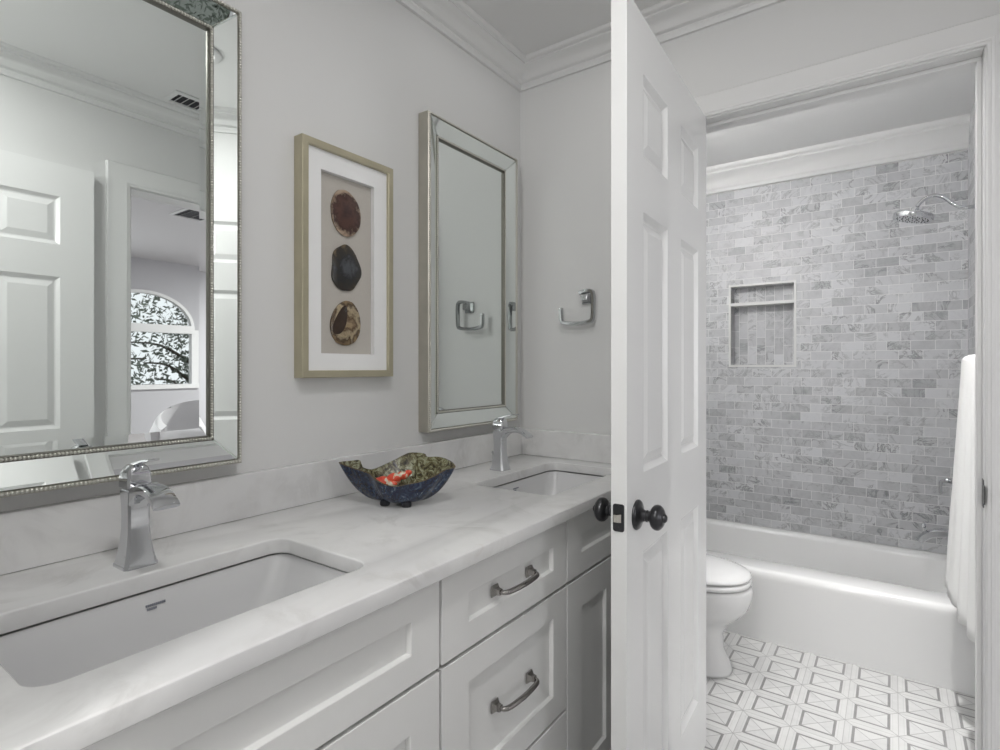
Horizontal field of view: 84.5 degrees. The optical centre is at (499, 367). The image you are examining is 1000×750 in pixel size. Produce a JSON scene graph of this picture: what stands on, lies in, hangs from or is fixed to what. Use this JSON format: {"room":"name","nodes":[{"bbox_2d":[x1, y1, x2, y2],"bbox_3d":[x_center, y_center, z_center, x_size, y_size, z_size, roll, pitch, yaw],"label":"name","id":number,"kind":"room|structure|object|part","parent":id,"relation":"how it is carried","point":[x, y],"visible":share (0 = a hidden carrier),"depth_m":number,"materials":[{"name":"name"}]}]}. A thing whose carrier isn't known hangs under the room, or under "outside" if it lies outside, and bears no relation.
{"room":"bathroom","nodes":[
{"label":"bathroom","id":0,"kind":"room"},
{"bbox_2d":[0,0,519,511],"bbox_3d":[-0.041,0.019,2.133,0.120,2.415,3.508,0,0,35],"label":"wall","id":1,"kind":"structure","parent":0,"point":[357,77],"depth_m":1.46,"materials":[{"name":"white paint"}]},
{"bbox_2d":[0,0,241,497],"bbox_3d":[-0.744,-0.287,0.999,0.048,0.994,0.555,0,0,35],"label":"wall mirror","id":2,"kind":"object","parent":1,"relation":"attached to","point":[121,120],"visible":0.97,"depth_m":1.03,"materials":[{"name":"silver metal"}]},
{"bbox_2d":[0,440,236,490],"bbox_3d":[-0.737,0.177,0.993,0.018,0.044,0.534,0,0,35],"label":"mirror","id":3,"kind":"object","parent":2,"relation":"attached to","point":[18,470],"depth_m":1.00,"materials":[{"name":"clear glass"}]},
{"bbox_2d":[162,0,236,26],"bbox_3d":[-0.737,-0.751,0.993,0.018,0.044,0.534,0,0,35],"label":"mirror","id":4,"kind":"object","parent":2,"relation":"attached to","point":[199,13],"depth_m":1.16,"materials":[{"name":"clear glass"}]},
{"bbox_2d":[214,15,236,457],"bbox_3d":[-0.595,-0.287,1.193,0.047,0.973,0.002,0,0,-35],"label":"mirror","id":5,"kind":"object","parent":2,"relation":"attached to","point":[225,26],"depth_m":1.19,"materials":[{"name":"clear glass"}]},
{"bbox_2d":[0,432,521,574],"bbox_3d":[-0.419,0.290,1.480,0.020,0.101,1.750,0,0,35],"label":"backsplash","id":6,"kind":"structure","parent":1,"relation":"attached to","point":[31,537],"depth_m":1.16,"materials":[{"name":"white stone"}]},
{"bbox_2d":[294,133,392,377],"bbox_3d":[-0.409,-0.275,1.480,0.034,0.600,0.302,0,0,35],"label":"framed art","id":7,"kind":"object","parent":1,"relation":"attached to","point":[343,199],"visible":1,"depth_m":1.46,"materials":[{"name":"gold metal"}]},
{"bbox_2d":[419,110,517,432],"bbox_3d":[-0.092,-0.298,1.914,0.048,0.998,0.495,0,0,35],"label":"wall mirror","id":8,"kind":"object","parent":1,"relation":"attached to","point":[468,187],"visible":0.96,"depth_m":1.88,"materials":[{"name":"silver metal"}]},
{"bbox_2d":[431,118,435,425],"bbox_3d":[-0.209,-0.298,1.734,0.002,0.978,0.047,0,0,15],"label":"mirror","id":9,"kind":"object","parent":8,"relation":"attached to","point":[433,120],"depth_m":1.73,"materials":[{"name":"clear glass"}]},
{"bbox_2d":[439,141,502,409],"bbox_3d":[-0.097,-0.298,1.918,0.006,0.872,0.369,0,0,35],"label":"mirror glass","id":10,"kind":"object","parent":8,"relation":"attached to","point":[470,182],"depth_m":1.91,"materials":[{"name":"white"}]},
{"bbox_3d":[-0.094,-0.298,1.915,0.010,0.894,0.390,0,0,35],"label":"rail","id":11,"kind":"part","parent":8,"relation":"part of","materials":[{"name":"silver metal"}]},
{"bbox_2d":[431,115,514,169],"bbox_3d":[-0.085,-0.764,1.909,0.018,0.044,0.474,0,0,35],"label":"mirror","id":12,"kind":"object","parent":8,"relation":"attached to","point":[448,134],"depth_m":1.88,"materials":[{"name":"clear glass"}]},
{"bbox_2d":[431,407,514,428],"bbox_3d":[-0.085,0.169,1.909,0.018,0.044,0.474,0,0,35],"label":"mirror","id":13,"kind":"object","parent":8,"relation":"attached to","point":[446,417],"depth_m":1.87,"materials":[{"name":"clear glass"}]},
{"bbox_2d":[506,162,515,416],"bbox_3d":[0.040,-0.298,2.084,0.047,0.978,0.002,0,0,-35],"label":"mirror","id":14,"kind":"object","parent":8,"relation":"attached to","point":[510,166],"depth_m":2.08,"materials":[{"name":"clear glass"}]},
{"bbox_2d":[396,0,785,91],"bbox_3d":[0.202,-1.143,1.031,1.555,0.089,1.765,0,0,35],"label":"trim","id":15,"kind":"structure","parent":1,"relation":"attached to","point":[669,20],"depth_m":1.89,"materials":[{"name":"white paint"}]},
{"bbox_2d":[462,0,974,166],"bbox_3d":[-0.094,-1.228,1.128,2.360,0.080,5.450,0,0,35],"label":"ceiling","id":16,"kind":"structure","parent":0,"point":[531,26],"depth_m":2.49,"materials":[{"name":"white paint"}]},
{"bbox_2d":[520,0,999,434],"bbox_3d":[0.749,0.019,1.798,1.555,2.415,0.120,0,0,35],"label":"wall","id":17,"kind":"structure","parent":0,"point":[565,123],"depth_m":2.03,"materials":[{"name":"white paint"}]},
{"bbox_2d":[522,428,610,463],"bbox_3d":[0.315,0.290,2.020,0.549,0.101,0.020,0,0,35],"label":"backsplash","id":18,"kind":"structure","parent":17,"relation":"attached to","point":[592,447],"depth_m":2.05,"materials":[{"name":"white stone"}]},
{"bbox_2d":[559,289,595,325],"bbox_3d":[0.289,-0.219,2.024,0.146,0.130,0.045,0,0,35],"label":"towel ring","id":19,"kind":"object","parent":17,"relation":"attached to","point":[588,296],"visible":1,"depth_m":1.99,"materials":[{"name":"silver metal"}]},
{"bbox_3d":[0.315,-0.256,2.012,0.046,0.046,0.036,0,0,35],"label":"wall post","id":20,"kind":"part","parent":19,"relation":"part of","materials":[{"name":"silver metal"}]},
{"bbox_2d":[593,0,705,749],"bbox_3d":[0.461,0.204,1.477,0.170,2.022,0.734,0,0,35],"label":"door","id":21,"kind":"structure","parent":17,"relation":"in","point":[657,509],"depth_m":1.34,"materials":[{"name":"white paint"}]},
{"bbox_3d":[0.238,0.327,1.271,0.049,0.056,0.049,0,0,-4],"label":"knob","id":22,"kind":"part","parent":21,"relation":"part of","materials":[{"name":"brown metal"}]},
{"bbox_3d":[0.255,0.323,1.183,0.025,0.059,0.002,0,0,33],"label":"latch plate","id":23,"kind":"part","parent":21,"relation":"part of","materials":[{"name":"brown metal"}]},
{"bbox_3d":[0.340,0.327,1.201,0.049,0.056,0.049,0,0,-4],"label":"knob","id":24,"kind":"part","parent":21,"relation":"part of","materials":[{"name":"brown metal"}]},
{"bbox_2d":[708,70,972,133],"bbox_3d":[1.004,0.175,1.701,0.859,2.103,0.017,0,0,35],"label":"trim","id":25,"kind":"structure","parent":17,"relation":"attached to","point":[972,70],"depth_m":1.67,"materials":[{"name":"white paint"}]},
{"bbox_2d":[706,46,986,749],"bbox_3d":[0.960,0.202,1.639,0.753,2.050,0.136,0,0,35],"label":"trim","id":26,"kind":"structure","parent":17,"relation":"attached to","point":[976,59],"depth_m":1.43,"materials":[{"name":"white paint"}]},
{"bbox_3d":[1.227,0.320,1.397,0.003,0.070,0.051,0,0,35],"label":"strike plate","id":27,"kind":"part","parent":26,"relation":"part of","materials":[{"name":"grey metal"}]},
{"bbox_2d":[694,13,999,749],"bbox_3d":[0.924,0.175,1.590,0.859,2.103,0.017,0,0,35],"label":"trim","id":28,"kind":"structure","parent":17,"relation":"attached to","point":[983,32],"depth_m":1.38,"materials":[{"name":"white paint"}]},
{"bbox_2d":[706,150,967,553],"bbox_3d":[1.624,0.019,3.172,1.628,2.415,0.124,0,0,35],"label":"wall","id":29,"kind":"structure","parent":0,"point":[837,326],"depth_m":2.97,"materials":[{"name":"tile"}]},
{"bbox_3d":[1.512,-0.247,3.184,0.358,0.486,0.014,0,0,35],"label":"niche trim","id":30,"kind":"part","parent":29,"relation":"part of","materials":[{"name":"white stone"}]},
{"bbox_2d":[731,299,793,307],"bbox_3d":[1.535,-0.373,3.215,0.334,0.018,0.092,0,0,35],"label":"niche shelf","id":31,"kind":"object","parent":29,"relation":"attached to","point":[762,303],"depth_m":3.22,"materials":[{"name":"white stone"}]},
{"bbox_2d":[706,113,969,195],"bbox_3d":[1.611,-1.119,3.050,1.508,0.139,0.098,0,0,35],"label":"trim","id":32,"kind":"structure","parent":29,"relation":"attached to","point":[947,135],"depth_m":2.90,"materials":[{"name":"white paint"}]},
{"bbox_2d":[704,630,974,749],"bbox_3d":[-0.094,1.267,1.128,2.360,0.080,5.450,0,0,35],"label":"floor","id":33,"kind":"structure","parent":0,"point":[775,696],"depth_m":2.00,"materials":[{"name":"tile"}]},
{"bbox_2d":[82,581,438,749],"bbox_3d":[-0.505,0.799,0.876,0.574,0.855,0.646,0,0,35],"label":"base cabinet","id":34,"kind":"object","parent":33,"relation":"on","point":[371,682],"visible":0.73,"depth_m":0.80,"materials":[{"name":"grey wood"}]},
{"bbox_2d":[0,454,610,749],"bbox_3d":[-0.194,0.356,1.320,0.571,0.030,1.751,0,0,35],"label":"countertop","id":35,"kind":"structure","parent":34,"relation":"on","point":[393,552],"depth_m":0.91,"materials":[{"name":"white stone"}]},
{"bbox_2d":[113,458,179,571],"bbox_3d":[-0.597,0.246,0.930,0.154,0.190,0.053,0,0,35],"label":"faucet","id":36,"kind":"object","parent":35,"relation":"on","point":[138,492],"visible":1,"depth_m":0.94,"materials":[{"name":"silver metal"}]},
{"bbox_3d":[-0.632,0.189,0.955,0.042,0.042,0.039,0,0,35],"label":"handle","id":37,"kind":"part","parent":36,"relation":"part of","materials":[{"name":"silver metal"}]},
{"bbox_3d":[-0.605,0.162,0.936,0.075,0.021,0.018,0,0,35],"label":"lever","id":38,"kind":"part","parent":36,"relation":"part of","materials":[{"name":"silver metal"}]},
{"bbox_3d":[-0.590,0.224,0.925,0.138,0.059,0.040,0,0,35],"label":"spout","id":39,"kind":"part","parent":36,"relation":"part of","materials":[{"name":"silver metal"}]},
{"bbox_2d":[0,553,346,686],"bbox_3d":[-0.468,0.447,0.845,0.315,0.144,0.514,0,0,35],"label":"sink basin","id":40,"kind":"object","parent":35,"relation":"in","point":[59,649],"visible":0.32,"depth_m":0.91,"materials":[{"name":"white ceramic"}]},
{"bbox_2d":[339,452,455,507],"bbox_3d":[-0.249,0.282,1.385,0.247,0.118,0.190,0,0,35],"label":"decorative bowl","id":41,"kind":"object","parent":35,"relation":"on","point":[413,476],"visible":1,"depth_m":1.37,"materials":[{"name":"blue ceramic"}]},
{"bbox_2d":[490,414,532,471],"bbox_3d":[0.035,0.246,1.818,0.154,0.190,0.053,0,0,35],"label":"faucet","id":42,"kind":"object","parent":35,"relation":"on","point":[501,431],"visible":1,"depth_m":1.82,"materials":[{"name":"silver metal"}]},
{"bbox_3d":[0.000,0.189,1.843,0.042,0.042,0.039,0,0,35],"label":"handle","id":43,"kind":"part","parent":42,"relation":"part of","materials":[{"name":"silver metal"}]},
{"bbox_3d":[0.042,0.224,1.813,0.138,0.059,0.040,0,0,35],"label":"spout","id":44,"kind":"part","parent":42,"relation":"part of","materials":[{"name":"silver metal"}]},
{"bbox_2d":[494,470,603,494],"bbox_3d":[0.162,0.447,1.731,0.315,0.144,0.514,0,0,35],"label":"sink basin","id":45,"kind":"object","parent":35,"relation":"in","point":[553,482],"visible":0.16,"depth_m":1.94,"materials":[{"name":"white ceramic"}]},
{"bbox_3d":[-0.209,0.834,0.863,0.020,0.577,0.318,0,0,35],"label":"door","id":46,"kind":"part","parent":34,"relation":"part of","materials":[{"name":"white paint"}]},
{"bbox_2d":[435,522,565,749],"bbox_3d":[-0.179,0.799,1.330,0.578,0.855,0.472,0,0,35],"label":"base cabinet","id":47,"kind":"object","parent":33,"relation":"on","point":[502,668],"visible":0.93,"depth_m":1.17,"materials":[{"name":"grey wood"}]},
{"bbox_3d":[0.022,0.459,1.187,0.020,0.156,0.465,0,0,35],"label":"drawer","id":48,"kind":"part","parent":47,"relation":"part of","materials":[{"name":"white paint"}]},
{"bbox_3d":[0.042,0.696,1.176,0.040,0.023,0.155,0,0,35],"label":"handle","id":49,"kind":"part","parent":47,"relation":"part of","materials":[{"name":"silver metal"}]},
{"bbox_3d":[0.042,0.459,1.176,0.040,0.023,0.155,0,0,35],"label":"handle","id":50,"kind":"part","parent":47,"relation":"part of","materials":[{"name":"silver metal"}]},
{"bbox_3d":[0.022,0.988,1.187,0.020,0.268,0.465,0,0,35],"label":"drawer","id":51,"kind":"part","parent":47,"relation":"part of","materials":[{"name":"white paint"}]},
{"bbox_2d":[563,500,610,749],"bbox_3d":[0.133,0.799,1.773,0.574,0.855,0.612,0,0,35],"label":"base cabinet","id":52,"kind":"object","parent":33,"relation":"on","point":[588,539],"visible":0.23,"depth_m":1.49,"materials":[{"name":"grey wood"}]},
{"bbox_2d":[706,553,752,678],"bbox_3d":[0.690,0.850,2.381,0.743,0.754,0.450,0,0,35],"label":"toilet","id":53,"kind":"object","parent":33,"relation":"on","point":[729,590],"visible":0.23,"depth_m":2.16,"materials":[{"name":"white ceramic"}]},
{"bbox_3d":[0.762,0.853,2.329,0.557,0.023,0.370,0,0,35],"label":"seat","id":54,"kind":"part","parent":53,"relation":"part of","materials":[{"name":"white plastic"}]},
{"bbox_3d":[0.762,0.818,2.329,0.556,0.039,0.368,0,0,35],"label":"lid","id":55,"kind":"part","parent":53,"relation":"part of","materials":[{"name":"white ceramic"}]},
{"bbox_2d":[706,517,974,695],"bbox_3d":[1.417,1.069,2.777,1.502,0.316,0.763,0,0,35],"label":"bathtub","id":56,"kind":"object","parent":33,"relation":"on","point":[889,609],"visible":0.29,"depth_m":2.38,"materials":[{"name":"white ceramic"}]},
{"bbox_2d":[968,100,974,354],"bbox_3d":[1.882,0.019,2.053,0.090,2.415,1.608,0,0,35],"label":"wall","id":57,"kind":"structure","parent":0,"point":[971,150],"depth_m":2.53,"materials":[{"name":"paint"}]},
{"bbox_2d":[916,523,948,543],"bbox_3d":[1.946,0.735,2.401,0.210,0.092,0.046,0,0,35],"label":"tub spout","id":58,"kind":"object","parent":57,"relation":"attached to","point":[928,534],"visible":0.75,"depth_m":2.42,"materials":[{"name":"silver metal"}]},
{"bbox_2d":[892,193,974,223],"bbox_3d":[1.910,-0.707,2.426,0.298,0.121,0.153,0,0,35],"label":"sprayer","id":59,"kind":"object","parent":57,"relation":"attached to","point":[914,215],"visible":0.97,"depth_m":2.42,"materials":[{"name":"silver metal"}]},
{"bbox_3d":[1.944,-0.723,2.402,0.214,0.088,0.017,0,0,35],"label":"arm","id":60,"kind":"part","parent":59,"relation":"part of","materials":[{"name":"silver metal"}]},
{"bbox_2d":[939,478,951,493],"bbox_3d":[1.978,0.499,2.378,0.131,0.170,0.170,0,0,35],"label":"shower valve","id":61,"kind":"object","parent":57,"relation":"attached to","point":[946,480],"visible":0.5,"depth_m":2.40,"materials":[{"name":"silver metal"}]},
{"bbox_3d":[1.582,-0.020,1.776,0.078,0.044,0.624,0,0,35],"label":"towel bar","id":62,"kind":"object","parent":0,"visible":0},
{"bbox_2d":[945,355,974,642],"bbox_3d":[1.544,0.394,1.800,0.108,0.877,0.566,0,0,35],"label":"bath towel","id":63,"kind":"object","parent":62,"relation":"hanging from","point":[960,561],"visible":0.38,"depth_m":1.79,"materials":[{"name":"white fabric"}]}
]}

